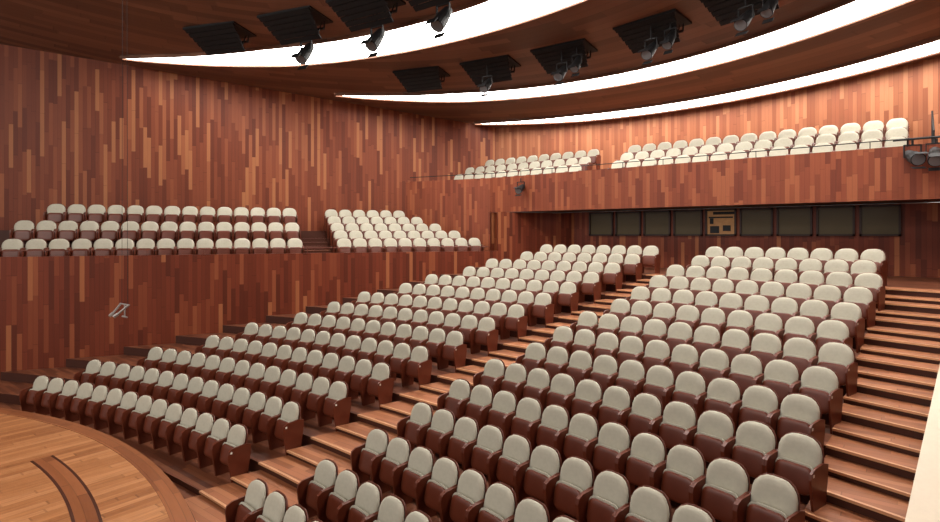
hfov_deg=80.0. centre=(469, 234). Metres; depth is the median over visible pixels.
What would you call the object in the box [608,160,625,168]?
seat
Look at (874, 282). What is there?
seat
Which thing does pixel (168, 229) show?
seat
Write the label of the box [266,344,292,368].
seat
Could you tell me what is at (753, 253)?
seat
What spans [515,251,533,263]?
seat
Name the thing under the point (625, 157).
seat
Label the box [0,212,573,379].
wall
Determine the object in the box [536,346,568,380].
seat
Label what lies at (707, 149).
seat
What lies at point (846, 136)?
seat
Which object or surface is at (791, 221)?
glass
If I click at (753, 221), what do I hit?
glass
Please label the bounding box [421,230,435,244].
seat
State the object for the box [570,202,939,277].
wall
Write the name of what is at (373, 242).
seat
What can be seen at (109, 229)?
seat
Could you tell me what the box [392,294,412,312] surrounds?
seat
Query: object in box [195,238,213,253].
seat
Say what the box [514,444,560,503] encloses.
seat
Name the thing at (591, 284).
seat
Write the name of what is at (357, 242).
seat
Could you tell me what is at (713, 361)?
seat
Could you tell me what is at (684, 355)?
seat
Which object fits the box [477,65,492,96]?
spotlight
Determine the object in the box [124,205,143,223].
seat
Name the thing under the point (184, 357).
seat
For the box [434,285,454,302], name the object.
seat
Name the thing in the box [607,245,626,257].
seat
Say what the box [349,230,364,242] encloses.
seat
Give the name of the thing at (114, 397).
seat
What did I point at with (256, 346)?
seat
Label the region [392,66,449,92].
hatch
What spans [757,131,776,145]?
seat
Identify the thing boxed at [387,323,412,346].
seat
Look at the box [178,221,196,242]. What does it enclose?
seat
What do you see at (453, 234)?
seat
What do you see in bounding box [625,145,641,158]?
seat
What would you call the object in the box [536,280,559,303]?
seat
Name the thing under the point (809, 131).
seat
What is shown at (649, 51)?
spotlight
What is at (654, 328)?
seat
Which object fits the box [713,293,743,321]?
seat
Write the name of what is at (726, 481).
seat
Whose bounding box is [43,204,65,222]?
seat
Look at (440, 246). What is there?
handrail
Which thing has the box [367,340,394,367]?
seat
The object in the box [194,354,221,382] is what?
seat
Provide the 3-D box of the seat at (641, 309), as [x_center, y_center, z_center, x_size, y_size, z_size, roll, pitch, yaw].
[3.933,1.982,13.002,0.453,0.895,0.557,0,0,-45]
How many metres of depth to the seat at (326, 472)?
8.50 m
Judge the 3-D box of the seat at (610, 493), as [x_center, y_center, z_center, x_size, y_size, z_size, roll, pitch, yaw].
[1.677,3.422,6.915,0.453,0.895,0.557,0,0,-38]
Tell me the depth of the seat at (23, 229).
17.31 m
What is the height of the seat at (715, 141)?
0.895 m
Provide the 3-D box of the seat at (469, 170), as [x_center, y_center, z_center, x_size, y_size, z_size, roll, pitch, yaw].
[-0.070,-2.628,25.297,0.557,0.895,0.453,0,0,37]
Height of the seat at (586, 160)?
0.895 m
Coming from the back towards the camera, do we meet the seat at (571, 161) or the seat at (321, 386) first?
the seat at (571, 161)
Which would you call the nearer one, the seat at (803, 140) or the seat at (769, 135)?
the seat at (803, 140)
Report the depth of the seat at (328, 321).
15.68 m
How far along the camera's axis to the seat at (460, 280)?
17.86 m
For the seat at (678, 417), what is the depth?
8.28 m
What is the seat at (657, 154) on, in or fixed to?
on the deck at (923, 200)
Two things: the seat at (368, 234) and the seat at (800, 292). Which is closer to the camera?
the seat at (800, 292)
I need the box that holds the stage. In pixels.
[0,408,195,521]
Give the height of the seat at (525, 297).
0.895 m
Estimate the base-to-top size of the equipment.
0.755 m
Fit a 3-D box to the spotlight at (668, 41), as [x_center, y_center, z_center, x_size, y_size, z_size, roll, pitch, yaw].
[5.083,-5.100,14.322,0.625,0.966,0.315,0,0,-44]
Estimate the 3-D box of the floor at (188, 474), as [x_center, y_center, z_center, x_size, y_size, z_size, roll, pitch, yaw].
[-0.365,2.840,14.444,25.360,3.220,19.685,0,0,38]
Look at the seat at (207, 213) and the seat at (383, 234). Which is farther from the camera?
the seat at (383, 234)
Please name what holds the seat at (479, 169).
on the deck at (923, 200)
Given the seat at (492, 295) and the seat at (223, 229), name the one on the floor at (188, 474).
the seat at (492, 295)
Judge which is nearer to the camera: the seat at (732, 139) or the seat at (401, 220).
the seat at (732, 139)
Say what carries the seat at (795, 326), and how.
on the floor at (188, 474)
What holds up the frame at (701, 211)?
attached to the wall at (914, 253)
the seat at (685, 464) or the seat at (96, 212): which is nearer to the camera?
the seat at (685, 464)
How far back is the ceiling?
17.18 m
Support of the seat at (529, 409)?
on the floor at (188, 474)
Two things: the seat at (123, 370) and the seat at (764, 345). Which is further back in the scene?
the seat at (123, 370)
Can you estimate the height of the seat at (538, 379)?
0.895 m
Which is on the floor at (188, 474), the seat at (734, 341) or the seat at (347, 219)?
the seat at (734, 341)
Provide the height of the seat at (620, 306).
0.895 m
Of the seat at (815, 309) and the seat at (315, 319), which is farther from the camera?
the seat at (315, 319)
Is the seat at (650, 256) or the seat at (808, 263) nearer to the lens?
the seat at (808, 263)
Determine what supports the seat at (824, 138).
on the deck at (923, 200)
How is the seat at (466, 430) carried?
on the floor at (188, 474)
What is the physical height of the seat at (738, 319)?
0.895 m
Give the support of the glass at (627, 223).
attached to the wall at (914, 253)
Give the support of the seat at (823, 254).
on the floor at (188, 474)
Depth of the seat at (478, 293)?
16.26 m
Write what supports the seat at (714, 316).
on the floor at (188, 474)
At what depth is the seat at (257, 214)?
20.96 m
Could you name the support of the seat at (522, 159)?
on the deck at (923, 200)
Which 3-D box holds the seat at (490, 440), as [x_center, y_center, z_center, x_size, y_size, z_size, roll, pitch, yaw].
[0.236,3.422,8.614,0.453,0.895,0.557,0,0,-43]
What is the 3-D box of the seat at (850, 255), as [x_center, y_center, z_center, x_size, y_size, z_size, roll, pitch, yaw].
[9.381,0.782,14.013,0.453,0.895,0.557,0,0,-39]
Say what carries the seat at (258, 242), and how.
on the deck at (310, 239)
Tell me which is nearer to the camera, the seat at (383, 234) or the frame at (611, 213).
the seat at (383, 234)
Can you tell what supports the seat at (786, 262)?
on the floor at (188, 474)
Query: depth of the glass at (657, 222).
21.09 m
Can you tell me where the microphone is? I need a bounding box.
[108,0,129,317]
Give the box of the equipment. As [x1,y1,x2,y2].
[709,211,733,232]
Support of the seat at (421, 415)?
on the floor at (188, 474)
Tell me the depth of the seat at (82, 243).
17.08 m
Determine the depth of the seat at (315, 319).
15.97 m
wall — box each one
[0,44,495,230]
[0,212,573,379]
[406,178,490,250]
[496,56,939,202]
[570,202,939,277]
[905,365,939,521]
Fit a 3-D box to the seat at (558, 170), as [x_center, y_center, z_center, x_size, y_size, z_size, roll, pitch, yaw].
[3.480,-2.248,21.509,0.557,0.895,0.453,0,0,37]
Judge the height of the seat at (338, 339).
0.895 m
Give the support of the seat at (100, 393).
on the floor at (188, 474)
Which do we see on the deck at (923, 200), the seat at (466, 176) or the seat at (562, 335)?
the seat at (466, 176)
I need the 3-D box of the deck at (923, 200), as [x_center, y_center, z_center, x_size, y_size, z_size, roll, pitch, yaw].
[7.174,-1.755,20.187,20.450,1.610,4.889,0,0,38]
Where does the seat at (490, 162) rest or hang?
on the deck at (923, 200)
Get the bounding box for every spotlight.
[290,30,313,69]
[360,7,384,57]
[424,2,451,38]
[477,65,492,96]
[513,178,524,195]
[551,51,567,85]
[568,47,581,76]
[638,26,657,64]
[659,17,676,54]
[730,0,753,36]
[757,0,777,23]
[903,140,929,168]
[925,138,939,170]
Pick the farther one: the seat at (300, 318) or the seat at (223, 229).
the seat at (223, 229)
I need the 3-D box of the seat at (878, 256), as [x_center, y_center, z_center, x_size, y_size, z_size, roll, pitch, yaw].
[9.730,0.782,13.580,0.453,0.895,0.557,0,0,-37]
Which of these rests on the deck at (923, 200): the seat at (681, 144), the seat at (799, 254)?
the seat at (681, 144)
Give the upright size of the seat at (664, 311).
0.895 m
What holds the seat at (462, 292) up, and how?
on the floor at (188, 474)
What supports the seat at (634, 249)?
on the floor at (188, 474)
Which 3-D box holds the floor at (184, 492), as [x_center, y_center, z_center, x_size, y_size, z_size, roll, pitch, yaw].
[-7.381,4.575,11.477,32.764,0.250,33.000,0,0,38]
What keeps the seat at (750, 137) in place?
on the deck at (923, 200)
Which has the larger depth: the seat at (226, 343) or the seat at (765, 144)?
the seat at (765, 144)
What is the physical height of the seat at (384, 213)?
0.895 m
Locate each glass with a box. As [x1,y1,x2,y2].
[591,214,610,233]
[617,213,638,233]
[645,212,668,233]
[675,211,699,233]
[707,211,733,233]
[742,210,770,233]
[779,209,809,233]
[819,208,851,233]
[862,206,898,233]
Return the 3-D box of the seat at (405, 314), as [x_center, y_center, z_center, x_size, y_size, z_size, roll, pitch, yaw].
[-1.843,2.462,15.348,0.557,0.895,0.453,0,0,36]
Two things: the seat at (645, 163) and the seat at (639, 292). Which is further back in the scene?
the seat at (645, 163)
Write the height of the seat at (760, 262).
0.895 m
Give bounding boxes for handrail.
[0,246,487,256]
[410,111,937,177]
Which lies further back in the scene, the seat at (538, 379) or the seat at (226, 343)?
the seat at (226, 343)
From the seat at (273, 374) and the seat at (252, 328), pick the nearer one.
the seat at (273, 374)
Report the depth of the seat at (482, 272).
18.47 m
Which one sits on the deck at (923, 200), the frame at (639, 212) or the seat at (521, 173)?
the seat at (521, 173)
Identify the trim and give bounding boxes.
[120,0,590,67]
[335,0,916,102]
[474,36,939,124]
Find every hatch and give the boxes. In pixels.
[182,21,256,55]
[257,5,332,44]
[325,0,405,31]
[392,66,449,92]
[406,0,452,11]
[459,55,520,84]
[530,38,597,73]
[613,9,691,53]
[699,0,779,25]
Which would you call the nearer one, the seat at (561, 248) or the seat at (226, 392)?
the seat at (226, 392)
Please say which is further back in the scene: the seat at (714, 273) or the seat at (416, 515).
the seat at (714, 273)
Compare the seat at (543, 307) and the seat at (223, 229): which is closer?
the seat at (543, 307)
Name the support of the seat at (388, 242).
on the deck at (310, 239)
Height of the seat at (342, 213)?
0.895 m
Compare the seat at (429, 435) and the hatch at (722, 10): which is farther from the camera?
the hatch at (722, 10)
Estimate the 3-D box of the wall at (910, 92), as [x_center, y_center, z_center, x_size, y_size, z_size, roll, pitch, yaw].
[8.796,-3.094,20.541,19.045,4.289,2.524,0,0,45]
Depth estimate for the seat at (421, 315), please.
15.05 m
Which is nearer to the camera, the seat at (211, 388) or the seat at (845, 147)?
the seat at (211, 388)
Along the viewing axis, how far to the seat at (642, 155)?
20.41 m
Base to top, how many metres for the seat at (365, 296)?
0.895 m
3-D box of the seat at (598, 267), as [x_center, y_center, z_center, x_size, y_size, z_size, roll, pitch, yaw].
[3.756,1.262,16.969,0.557,0.895,0.453,0,0,42]
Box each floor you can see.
[0,266,939,521]
[173,482,197,498]
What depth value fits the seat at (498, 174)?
23.32 m
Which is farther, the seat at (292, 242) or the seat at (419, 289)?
the seat at (292, 242)
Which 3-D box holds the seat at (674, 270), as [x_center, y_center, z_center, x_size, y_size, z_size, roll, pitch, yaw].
[5.594,1.262,15.379,0.453,0.895,0.557,0,0,-44]
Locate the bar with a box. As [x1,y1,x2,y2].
[893,136,939,146]
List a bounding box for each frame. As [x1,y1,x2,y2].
[589,212,612,235]
[615,211,640,235]
[643,210,670,235]
[673,210,702,235]
[705,209,736,235]
[740,208,772,235]
[776,207,812,235]
[816,206,854,235]
[859,204,900,235]
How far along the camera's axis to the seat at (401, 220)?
23.28 m
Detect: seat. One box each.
[0,239,23,256]
[9,220,34,240]
[19,375,49,412]
[21,238,47,256]
[32,220,56,240]
[34,377,64,415]
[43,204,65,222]
[45,238,69,255]
[48,379,79,419]
[55,220,78,240]
[63,382,94,423]
[64,204,85,222]
[68,238,91,255]
[73,359,102,384]
[77,221,98,240]
[78,385,108,428]
[85,204,105,222]
[88,361,116,387]
[91,238,113,255]
[92,388,123,433]
[98,221,119,240]
[102,363,131,391]
[105,205,125,222]
[106,391,138,438]
[112,238,134,254]
[117,365,145,394]
[119,221,139,239]
[121,395,153,442]
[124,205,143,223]
[131,368,160,397]
[134,238,154,254]
[136,398,168,447]
[137,346,163,370]
[139,221,158,240]
[144,205,162,223]
[145,370,174,401]
[150,403,183,454]
[151,348,177,373]
[155,238,175,254]
[159,221,178,241]
[160,373,189,405]
[162,206,180,225]
[165,350,192,376]
[166,407,198,460]
[175,238,194,254]
[175,376,204,410]
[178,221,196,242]
[179,352,206,379]
[180,412,214,467]
[181,206,198,228]
[189,379,219,415]
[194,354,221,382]
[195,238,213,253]
[195,335,220,357]
[196,418,230,474]
[197,222,214,246]
[199,206,215,229]
[204,383,235,421]
[208,357,235,386]
[209,336,234,359]
[211,424,250,482]
[214,238,232,253]
[215,222,232,242]
[216,207,232,226]
[219,387,250,426]
[223,338,248,363]
[223,359,250,389]
[225,478,268,521]
[233,207,249,228]
[233,222,249,245]
[233,238,250,253]
[235,322,258,340]
[235,391,266,442]
[237,340,262,365]
[237,362,266,395]
[243,490,287,521]
[249,324,272,343]
[250,207,265,230]
[251,222,267,246]
[251,342,277,368]
[251,396,283,449]
[252,238,268,253]
[252,365,281,400]
[263,325,286,346]
[266,208,281,225]
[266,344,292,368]
[267,401,303,455]
[268,222,283,242]
[268,369,297,404]
[269,238,286,253]
[277,327,301,348]
[281,347,307,372]
[282,208,297,224]
[283,372,313,418]
[283,504,308,521]
[284,222,300,241]
[286,312,308,331]
[287,238,303,252]
[291,329,315,350]
[296,349,323,376]
[297,459,338,517]
[300,313,322,332]
[300,376,330,425]
[306,331,330,353]
[311,352,339,380]
[313,315,336,335]
[316,380,350,430]
[316,469,359,521]
[319,301,340,317]
[321,333,346,356]
[324,209,338,230]
[327,216,342,237]
[327,355,355,384]
[328,316,350,337]
[330,223,345,245]
[333,230,349,252]
[333,302,354,319]
[336,238,353,252]
[336,335,361,359]
[337,481,381,521]
[339,210,352,222]
[342,216,356,229]
[342,318,365,340]
[344,359,372,405]
[345,223,360,236]
[347,303,368,322]
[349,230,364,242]
[350,428,388,482]
[351,291,370,307]
[351,337,377,364]
[352,238,368,251]
[353,210,366,222]
[356,216,370,229]
[357,320,380,341]
[360,223,374,236]
[360,362,393,409]
[361,305,383,324]
[362,494,406,521]
[364,230,379,244]
[364,292,384,308]
[366,210,379,222]
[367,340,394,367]
[368,238,384,251]
[370,216,384,229]
[370,436,410,493]
[372,321,396,344]
[374,223,389,236]
[375,306,397,326]
[378,293,398,309]
[379,230,394,244]
[380,210,391,222]
[383,238,399,251]
[383,342,411,386]
[384,217,396,228]
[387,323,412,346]
[388,223,402,236]
[390,308,412,328]
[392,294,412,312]
[392,446,434,509]
[393,210,404,220]
[393,230,407,244]
[394,283,412,298]
[397,217,411,229]
[397,402,432,450]
[398,238,414,251]
[400,346,431,389]
[402,223,416,236]
[403,326,428,349]
[405,309,428,330]
[405,510,431,521]
[406,295,427,315]
[407,230,421,244]
[407,284,426,300]
[410,217,424,229]
[413,238,428,251]
[415,456,459,521]
[416,223,430,236]
[417,408,454,458]
[420,274,438,287]
[420,311,444,334]
[420,328,446,369]
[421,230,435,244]
[421,284,440,301]
[421,297,442,315]
[427,238,442,251]
[429,224,443,236]
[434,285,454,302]
[435,230,449,244]
[435,275,451,289]
[436,298,457,317]
[436,313,460,334]
[436,330,466,371]
[437,379,470,419]
[439,416,478,471]
[440,468,486,521]
[441,238,456,250]
[448,230,462,244]
[448,275,466,292]
[449,286,469,305]
[451,299,473,320]
[453,315,477,351]
[454,174,463,179]
[455,238,470,250]
[458,384,493,429]
[460,266,475,283]
[462,167,474,176]
[462,276,480,294]
[462,424,503,486]
[464,173,473,178]
[464,287,485,306]
[466,482,516,521]
[467,301,490,323]
[468,238,483,250]
[469,317,498,355]
[473,166,484,176]
[473,267,489,281]
[473,358,504,396]
[474,172,484,178]
[475,277,495,296]
[479,288,500,311]
[480,390,516,442]
[483,165,495,174]
[483,258,498,273]
[483,302,507,338]
[484,160,494,169]
[485,171,495,177]
[486,267,504,285]
[487,434,531,505]
[490,278,510,297]
[492,170,506,177]
[493,164,505,173]
[494,159,504,170]
[494,290,517,313]
[494,363,527,395]
[495,259,512,275]
[499,268,518,283]
[500,304,527,340]
[502,163,516,173]
[503,170,517,176]
[503,397,541,440]
[504,497,549,521]
[505,158,515,169]
[505,278,526,296]
[508,259,526,275]
[511,291,534,325]
[514,162,528,174]
[514,269,533,287]
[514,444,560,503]
[515,168,529,175]
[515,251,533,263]
[515,342,546,377]
[516,156,526,168]
[516,368,550,404]
[520,279,542,301]
[522,260,540,277]
[525,161,540,173]
[527,155,537,164]
[527,167,542,174]
[527,292,553,327]
[528,404,569,454]
[529,251,547,267]
[529,269,549,285]
[535,244,552,255]
[536,260,555,274]
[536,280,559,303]
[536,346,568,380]
[537,160,552,170]
[539,154,549,166]
[539,373,575,413]
[540,166,554,173]
[543,252,561,268]
[544,270,565,290]
[544,326,573,357]
[544,456,593,521]
[547,153,561,162]
[549,159,564,171]
[549,244,566,256]
[551,261,571,272]
[553,165,568,172]
[553,281,578,314]
[553,515,577,521]
[555,412,598,466]
[557,252,576,264]
[559,152,573,164]
[559,350,592,386]
[560,271,582,286]
[563,244,580,254]
[564,379,602,424]
[565,329,595,360]
[566,158,577,170]
[566,164,581,171]
[566,261,587,276]
[570,311,598,337]
[571,150,586,163]
[572,252,591,265]
[576,156,592,170]
[576,469,630,521]
[577,245,595,256]
[577,271,601,303]
[582,262,603,276]
[583,354,618,392]
[584,149,600,169]
[584,421,630,481]
[587,253,607,269]
[587,332,619,363]
[591,313,619,340]
[591,385,631,436]
[592,245,610,257]
[599,262,622,292]
[603,253,623,268]
[603,298,630,324]
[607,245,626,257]
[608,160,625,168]
[608,359,645,399]
[611,335,644,371]
[612,316,642,346]
[613,485,671,521]
[616,432,666,493]
[617,152,633,166]
[619,392,662,445]
[620,254,641,282]
[623,159,640,167]
[623,245,642,259]
[624,300,652,329]
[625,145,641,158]
[625,286,650,307]
[631,151,648,165]
[635,318,667,351]
[635,339,670,377]
[635,365,674,410]
[638,158,656,166]
[639,143,656,156]
[639,245,660,273]
[645,275,668,295]
[645,287,671,309]
[646,302,675,332]
[647,150,664,163]
[650,400,696,448]
[651,444,705,503]
[655,142,671,155]
[655,156,673,164]
[660,321,692,354]
[662,343,699,380]
[663,148,680,162]
[663,264,684,284]
[664,276,689,299]
[664,371,706,424]
[666,289,694,313]
[669,305,699,336]
[670,140,687,153]
[672,155,690,163]
[672,503,714,521]
[679,146,697,161]
[683,265,705,285]
[684,409,735,461]
[685,277,711,301]
[685,325,720,359]
[686,138,704,152]
[686,255,709,270]
[689,153,708,162]
[689,291,718,318]
[690,348,729,387]
[691,457,750,521]
[693,307,725,335]
[696,145,715,159]
[696,377,741,423]
[703,137,721,150]
[703,266,726,288]
[705,246,723,264]
[705,256,730,272]
[707,278,734,303]
[708,152,727,160]
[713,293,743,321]
[713,328,750,364]
[714,143,733,158]
[719,310,753,340]
[720,135,738,149]
[721,353,763,395]
[722,420,776,477]
[724,247,743,265]
[725,267,749,289]
[726,150,746,159]
[726,256,751,276]
[730,280,758,305]
[731,385,779,435]
[732,141,752,156]
[735,473,804,521]
[738,133,757,147]
[738,295,770,324]
[743,332,782,370]
[744,247,764,266]
[746,148,767,157]
[746,268,772,291]
[747,313,783,345]
[748,257,774,277]
[751,140,772,155]
[754,281,784,308]
[754,359,799,403]
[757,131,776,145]
[764,431,827,511]
[765,247,786,266]
[765,297,798,328]
[766,147,788,156]
[768,393,824,449]
[770,257,797,279]
[770,269,798,293]
[771,138,792,153]
[775,337,817,377]
[776,129,796,144]
[777,316,815,349]
[780,283,812,310]
[787,247,808,267]
[788,145,810,154]
[790,365,842,433]
[792,136,813,151]
[793,299,829,332]
[794,270,824,294]
[795,258,822,280]
[796,127,816,142]
[808,284,842,313]
[809,319,852,355]
[809,342,857,396]
[810,143,833,152]
[810,248,833,269]
[814,134,835,149]
[817,125,838,140]
[820,259,849,281]
[821,271,853,297]
[824,302,864,352]
[834,141,857,150]
[834,248,858,270]
[836,132,859,147]
[837,286,875,332]
[839,123,860,138]
[847,260,878,283]
[849,272,885,310]
[856,249,887,285]
[858,139,882,149]
[860,129,883,146]
[861,120,884,137]
[883,136,908,147]
[884,127,908,142]
[885,118,908,132]
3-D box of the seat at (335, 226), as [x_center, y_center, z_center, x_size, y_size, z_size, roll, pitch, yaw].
[-5.066,-0.028,21.457,0.557,0.895,0.453,0,0,-22]
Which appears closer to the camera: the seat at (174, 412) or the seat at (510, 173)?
the seat at (174, 412)
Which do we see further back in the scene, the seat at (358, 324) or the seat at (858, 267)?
the seat at (358, 324)
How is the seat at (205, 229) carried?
on the deck at (310, 239)
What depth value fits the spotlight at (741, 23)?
12.60 m
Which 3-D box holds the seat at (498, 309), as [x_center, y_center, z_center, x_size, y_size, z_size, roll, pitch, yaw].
[0.688,2.222,14.594,0.557,0.895,0.453,0,0,40]
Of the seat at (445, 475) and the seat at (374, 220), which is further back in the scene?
the seat at (374, 220)
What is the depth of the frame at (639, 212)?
21.71 m
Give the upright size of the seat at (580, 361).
0.895 m
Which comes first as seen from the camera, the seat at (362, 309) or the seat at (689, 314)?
the seat at (689, 314)
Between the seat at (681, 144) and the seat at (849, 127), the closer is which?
the seat at (849, 127)
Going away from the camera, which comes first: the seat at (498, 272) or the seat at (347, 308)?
the seat at (347, 308)
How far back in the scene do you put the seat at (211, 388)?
12.28 m
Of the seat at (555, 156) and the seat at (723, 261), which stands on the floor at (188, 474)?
the seat at (723, 261)
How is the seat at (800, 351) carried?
on the floor at (188, 474)
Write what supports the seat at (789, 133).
on the deck at (923, 200)
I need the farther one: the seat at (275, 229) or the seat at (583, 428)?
the seat at (275, 229)
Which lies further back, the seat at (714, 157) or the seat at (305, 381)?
the seat at (714, 157)
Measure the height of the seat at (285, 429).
0.895 m
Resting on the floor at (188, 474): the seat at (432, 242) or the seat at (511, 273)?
the seat at (511, 273)
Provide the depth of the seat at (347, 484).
8.11 m
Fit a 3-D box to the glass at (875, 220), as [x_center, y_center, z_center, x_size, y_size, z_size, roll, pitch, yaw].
[12.393,-0.440,16.935,0.920,0.840,0.020,0,0,38]
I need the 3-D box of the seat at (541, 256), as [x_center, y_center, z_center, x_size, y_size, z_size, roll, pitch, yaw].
[2.377,1.022,19.320,0.557,0.895,0.453,0,0,37]
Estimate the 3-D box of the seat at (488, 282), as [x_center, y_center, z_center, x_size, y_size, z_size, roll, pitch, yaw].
[0.493,1.742,17.171,0.557,0.895,0.453,0,0,37]
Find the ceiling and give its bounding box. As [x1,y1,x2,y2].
[0,0,939,127]
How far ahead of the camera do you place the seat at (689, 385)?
9.18 m
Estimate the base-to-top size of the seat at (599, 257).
0.895 m
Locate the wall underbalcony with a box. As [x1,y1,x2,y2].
[491,212,496,250]
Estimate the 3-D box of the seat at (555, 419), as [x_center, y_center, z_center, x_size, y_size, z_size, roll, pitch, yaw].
[1.280,3.182,8.877,0.453,0.895,0.557,0,0,-42]
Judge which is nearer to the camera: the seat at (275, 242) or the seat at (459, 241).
the seat at (275, 242)
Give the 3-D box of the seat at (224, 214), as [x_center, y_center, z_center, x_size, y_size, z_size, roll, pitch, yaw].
[-8.997,-0.598,20.533,0.557,0.895,0.453,0,0,-23]
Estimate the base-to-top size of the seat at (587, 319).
0.895 m
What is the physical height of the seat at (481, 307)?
0.895 m
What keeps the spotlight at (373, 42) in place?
hanging from the ceiling
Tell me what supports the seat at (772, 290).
on the floor at (188, 474)
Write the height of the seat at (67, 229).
0.895 m
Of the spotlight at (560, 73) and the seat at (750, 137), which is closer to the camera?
the spotlight at (560, 73)
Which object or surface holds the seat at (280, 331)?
on the floor at (188, 474)
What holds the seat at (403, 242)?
on the deck at (310, 239)
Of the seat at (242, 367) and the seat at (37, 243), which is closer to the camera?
the seat at (242, 367)
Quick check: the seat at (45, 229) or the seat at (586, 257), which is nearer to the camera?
the seat at (45, 229)
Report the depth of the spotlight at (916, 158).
14.04 m
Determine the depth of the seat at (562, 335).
12.32 m
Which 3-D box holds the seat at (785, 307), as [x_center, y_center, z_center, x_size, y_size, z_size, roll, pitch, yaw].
[6.462,1.742,11.580,0.453,0.895,0.557,0,0,-40]
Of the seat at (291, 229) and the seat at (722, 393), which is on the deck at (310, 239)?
the seat at (291, 229)
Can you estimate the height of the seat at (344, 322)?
0.895 m
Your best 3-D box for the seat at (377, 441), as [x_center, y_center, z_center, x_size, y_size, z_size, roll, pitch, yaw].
[-1.601,3.662,9.132,0.557,0.895,0.453,0,0,43]
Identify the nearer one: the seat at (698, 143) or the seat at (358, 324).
the seat at (358, 324)
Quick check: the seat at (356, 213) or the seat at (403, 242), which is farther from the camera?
the seat at (356, 213)
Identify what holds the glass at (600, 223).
attached to the wall at (914, 253)
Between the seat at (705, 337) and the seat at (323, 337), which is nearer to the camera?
the seat at (705, 337)
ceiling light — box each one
[132,0,580,65]
[349,0,907,100]
[485,40,939,123]
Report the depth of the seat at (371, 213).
23.51 m
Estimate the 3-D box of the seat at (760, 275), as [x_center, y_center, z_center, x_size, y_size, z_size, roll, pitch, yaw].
[7.113,1.262,13.753,0.453,0.895,0.557,0,0,-40]
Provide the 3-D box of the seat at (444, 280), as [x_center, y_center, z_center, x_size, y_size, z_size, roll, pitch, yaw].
[-0.864,1.742,18.136,0.557,0.895,0.453,0,0,34]
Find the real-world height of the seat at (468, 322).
0.895 m
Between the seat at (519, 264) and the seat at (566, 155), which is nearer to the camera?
the seat at (519, 264)
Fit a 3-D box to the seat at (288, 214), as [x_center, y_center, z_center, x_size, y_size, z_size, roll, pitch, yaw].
[-6.897,-0.598,21.421,0.557,0.895,0.453,0,0,-22]
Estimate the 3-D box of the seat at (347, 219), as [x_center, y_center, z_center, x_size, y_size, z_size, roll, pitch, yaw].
[-4.821,-0.318,22.342,0.557,0.895,0.453,0,0,-22]
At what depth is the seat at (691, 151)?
19.36 m
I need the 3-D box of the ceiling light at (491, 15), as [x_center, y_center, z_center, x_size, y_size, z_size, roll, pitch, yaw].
[-1.001,-6.049,13.305,25.488,0.561,5.914,0,0,38]
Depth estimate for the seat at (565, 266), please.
17.72 m
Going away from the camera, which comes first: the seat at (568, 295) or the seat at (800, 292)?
the seat at (800, 292)
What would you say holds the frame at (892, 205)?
attached to the wall at (914, 253)
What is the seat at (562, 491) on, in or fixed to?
on the floor at (188, 474)
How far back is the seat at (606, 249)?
18.93 m
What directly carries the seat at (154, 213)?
on the deck at (310, 239)
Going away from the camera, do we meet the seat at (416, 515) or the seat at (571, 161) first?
the seat at (416, 515)
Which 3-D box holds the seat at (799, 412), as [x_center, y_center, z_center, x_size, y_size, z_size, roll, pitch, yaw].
[4.560,2.702,7.821,0.453,0.895,0.557,0,0,-35]
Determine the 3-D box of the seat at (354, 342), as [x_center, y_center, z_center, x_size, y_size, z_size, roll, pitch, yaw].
[-2.953,2.942,13.806,0.557,0.895,0.453,0,0,36]
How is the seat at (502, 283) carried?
on the floor at (188, 474)
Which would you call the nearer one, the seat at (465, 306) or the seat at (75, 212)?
the seat at (465, 306)
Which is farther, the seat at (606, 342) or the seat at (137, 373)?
the seat at (137, 373)
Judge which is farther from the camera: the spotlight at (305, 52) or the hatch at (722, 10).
the spotlight at (305, 52)
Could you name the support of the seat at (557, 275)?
on the floor at (188, 474)
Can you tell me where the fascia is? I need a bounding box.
[490,144,939,212]
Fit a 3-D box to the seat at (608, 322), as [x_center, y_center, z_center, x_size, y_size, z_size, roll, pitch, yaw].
[3.056,2.222,12.541,0.557,0.895,0.453,0,0,45]
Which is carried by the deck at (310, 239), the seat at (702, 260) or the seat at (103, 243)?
the seat at (103, 243)
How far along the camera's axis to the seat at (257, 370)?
12.90 m
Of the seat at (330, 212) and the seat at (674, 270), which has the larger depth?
the seat at (330, 212)
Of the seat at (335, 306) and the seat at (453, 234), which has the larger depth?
the seat at (453, 234)
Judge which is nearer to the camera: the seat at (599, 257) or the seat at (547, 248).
the seat at (599, 257)
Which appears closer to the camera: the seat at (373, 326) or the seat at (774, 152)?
the seat at (373, 326)
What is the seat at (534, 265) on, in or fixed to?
on the floor at (188, 474)
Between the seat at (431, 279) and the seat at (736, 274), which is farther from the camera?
the seat at (431, 279)
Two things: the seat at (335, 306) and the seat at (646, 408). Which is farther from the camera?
the seat at (335, 306)
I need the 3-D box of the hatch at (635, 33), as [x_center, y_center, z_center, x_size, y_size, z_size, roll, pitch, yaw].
[4.839,-5.363,14.970,0.945,0.552,1.785,7,-5,-44]
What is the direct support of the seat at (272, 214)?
on the deck at (310, 239)
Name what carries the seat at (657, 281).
on the floor at (188, 474)
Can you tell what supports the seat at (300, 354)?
on the floor at (188, 474)
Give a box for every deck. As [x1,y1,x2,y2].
[0,230,335,253]
[495,144,939,212]
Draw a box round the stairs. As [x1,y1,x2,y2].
[185,274,939,521]
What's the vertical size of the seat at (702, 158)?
0.895 m
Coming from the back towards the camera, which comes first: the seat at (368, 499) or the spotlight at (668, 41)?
the spotlight at (668, 41)
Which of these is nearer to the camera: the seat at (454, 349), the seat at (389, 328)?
the seat at (454, 349)
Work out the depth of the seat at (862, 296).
11.28 m
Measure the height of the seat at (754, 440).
0.895 m
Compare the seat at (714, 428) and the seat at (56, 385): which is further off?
the seat at (56, 385)
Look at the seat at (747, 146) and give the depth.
18.31 m

